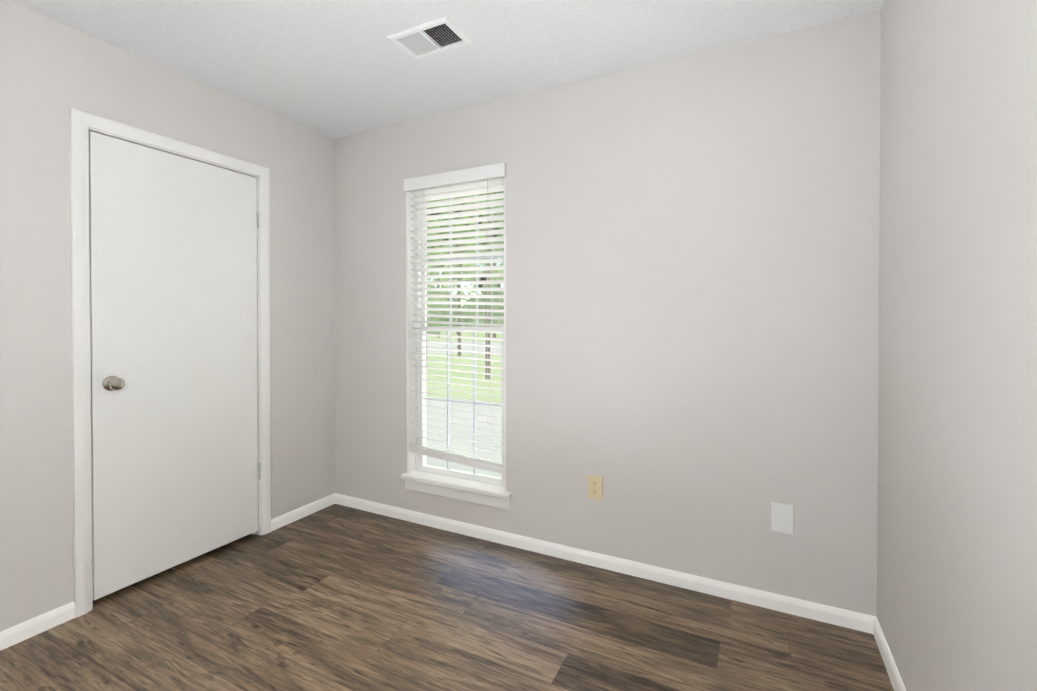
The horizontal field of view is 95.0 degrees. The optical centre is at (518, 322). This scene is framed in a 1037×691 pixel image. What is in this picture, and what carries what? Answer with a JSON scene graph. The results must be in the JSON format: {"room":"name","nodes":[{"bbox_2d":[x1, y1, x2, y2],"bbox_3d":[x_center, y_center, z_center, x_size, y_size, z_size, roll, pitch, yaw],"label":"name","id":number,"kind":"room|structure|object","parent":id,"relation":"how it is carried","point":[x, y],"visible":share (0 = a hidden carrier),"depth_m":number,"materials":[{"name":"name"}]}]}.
{"room":"empty bedroom","nodes":[
{"label":"empty bedroom","id":0,"kind":"room"},
{"bbox_2d":[0,0,334,631],"bbox_3d":[-2.099,0.007,1.630,0.150,2.440,3.555,0,1,27],"label":"wall","id":1,"kind":"structure","parent":0,"point":[52,72],"depth_m":1.95,"materials":[{"name":"white paint"}]},
{"bbox_2d":[0,601,74,650],"bbox_3d":[-2.291,1.199,1.073,0.013,0.065,2.007,0,1,27],"label":"baseboard","id":2,"kind":"structure","parent":1,"relation":"attached to","point":[32,627],"depth_m":1.86,"materials":[{"name":"white wood"}]},
{"bbox_2d":[69,108,270,617],"bbox_3d":[-1.708,0.167,2.391,0.168,2.106,0.889,0,1,27],"label":"door frame","id":3,"kind":"structure","parent":1,"relation":"attached to","point":[81,122],"depth_m":2.00,"materials":[{"name":"white wood"}]},
{"bbox_2d":[89,131,260,599],"bbox_3d":[-1.638,0.187,2.362,0.094,2.007,0.760,0,1,27],"label":"door","id":4,"kind":"structure","parent":1,"relation":"in","point":[176,470],"depth_m":2.29,"materials":[{"name":"white wood"}]},
{"bbox_2d":[271,493,335,530],"bbox_3d":[-1.340,1.182,2.973,0.013,0.065,0.464,0,1,27],"label":"baseboard","id":5,"kind":"structure","parent":1,"relation":"attached to","point":[287,518],"depth_m":2.95,"materials":[{"name":"white wood"}]},
{"bbox_2d":[7,0,884,138],"bbox_3d":[-0.675,-1.277,0.989,3.260,0.140,3.705,0,1,27],"label":"ceiling","id":6,"kind":"structure","parent":0,"point":[333,69],"depth_m":2.06,"materials":[{"name":"grey paint"}]},
{"bbox_2d":[387,16,472,59],"bbox_3d":[-0.378,-1.269,2.036,0.305,0.126,0.197,0,1,27],"label":"ceiling vent","id":7,"kind":"object","parent":6,"relation":"in","point":[435,36],"visible":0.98,"depth_m":2.06,"materials":[{"name":"white metal"}]},
{"bbox_2d":[0,504,893,690],"bbox_3d":[-0.675,1.282,1.013,3.260,0.100,3.705,0,1,27],"label":"floor","id":8,"kind":"structure","parent":0,"point":[335,597],"depth_m":1.89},
{"bbox_2d":[334,10,880,616],"bbox_3d":[0.121,-0.002,2.590,3.260,2.440,0.150,0,1,27],"label":"wall","id":9,"kind":"structure","parent":0,"point":[692,296],"depth_m":2.21,"materials":[{"name":"white paint"}]},
{"bbox_2d":[406,177,505,490],"bbox_3d":[-0.345,0.035,2.821,0.690,1.782,0.146,0,1,27],"label":"window","id":10,"kind":"structure","parent":9,"relation":"in","point":[420,462],"depth_m":2.90,"materials":[{"name":"glass"}]},
{"bbox_2d":[404,162,505,473],"bbox_3d":[-0.368,-0.015,2.775,0.698,1.708,0.086,0,1,27],"label":"window blind","id":11,"kind":"object","parent":10,"relation":"attached to","point":[480,176],"visible":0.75,"depth_m":2.77,"materials":[{"name":"white plastic"}]},
{"bbox_2d":[401,471,511,508],"bbox_3d":[-0.362,0.973,2.771,0.748,0.093,0.105,0,1,27],"label":"window sill","id":12,"kind":"structure","parent":9,"relation":"attached to","point":[471,491],"depth_m":2.73,"materials":[{"name":"white wood"}]},
{"bbox_2d":[588,474,601,499],"bbox_3d":[0.384,0.826,2.378,0.074,0.120,0.008,0,1,27],"label":"duplex electrical outlet","id":13,"kind":"object","parent":9,"relation":"attached to","point":[594,486],"visible":1,"depth_m":2.38,"materials":[{"name":"beige plastic"}]},
{"bbox_2d":[336,493,874,632],"bbox_3d":[0.076,1.186,2.533,2.940,0.065,0.013,0,1,27],"label":"baseboard","id":14,"kind":"structure","parent":9,"relation":"attached to","point":[794,606],"depth_m":2.28,"materials":[{"name":"white wood"}]},
{"bbox_2d":[770,502,793,534],"bbox_3d":[1.116,0.829,2.012,0.086,0.124,0.006,0,1,27],"label":"cover plate","id":15,"kind":"object","parent":9,"relation":"attached to","point":[782,519],"visible":1,"depth_m":2.01,"materials":[{"name":"white plastic"}]},
{"bbox_2d":[877,0,1036,690],"bbox_3d":[0.682,0.019,0.238,0.150,2.440,3.555,0,1,27],"label":"wall","id":16,"kind":"structure","parent":0,"point":[957,504],"depth_m":1.12,"materials":[{"name":"white paint"}]},
{"bbox_2d":[868,615,905,690],"bbox_3d":[0.642,1.206,0.352,0.013,0.065,3.405,0,1,27],"label":"baseboard","id":17,"kind":"structure","parent":16,"relation":"attached to","point":[874,628],"depth_m":1.69,"materials":[{"name":"white wood"}]},
{"label":"outside","id":18,"kind":"structure","parent":0,"visible":0},
{"bbox_2d":[426,326,501,477],"bbox_3d":[9.246,1.359,46.459,120.000,0.220,86.444,0,1,27],"label":"lawn","id":19,"kind":"structure","parent":18,"point":[441,425],"depth_m":8.98,"materials":[{"name":"green plant"}]},
{"bbox_2d":[426,191,503,378],"bbox_3d":[-7.389,-7.375,35.626,36.606,17.480,40.202,0,1,27],"label":"trees","id":20,"kind":"object","parent":19,"relation":"on","point":[497,321],"depth_m":36.69,"materials":[{"name":"green plant"}]}
]}

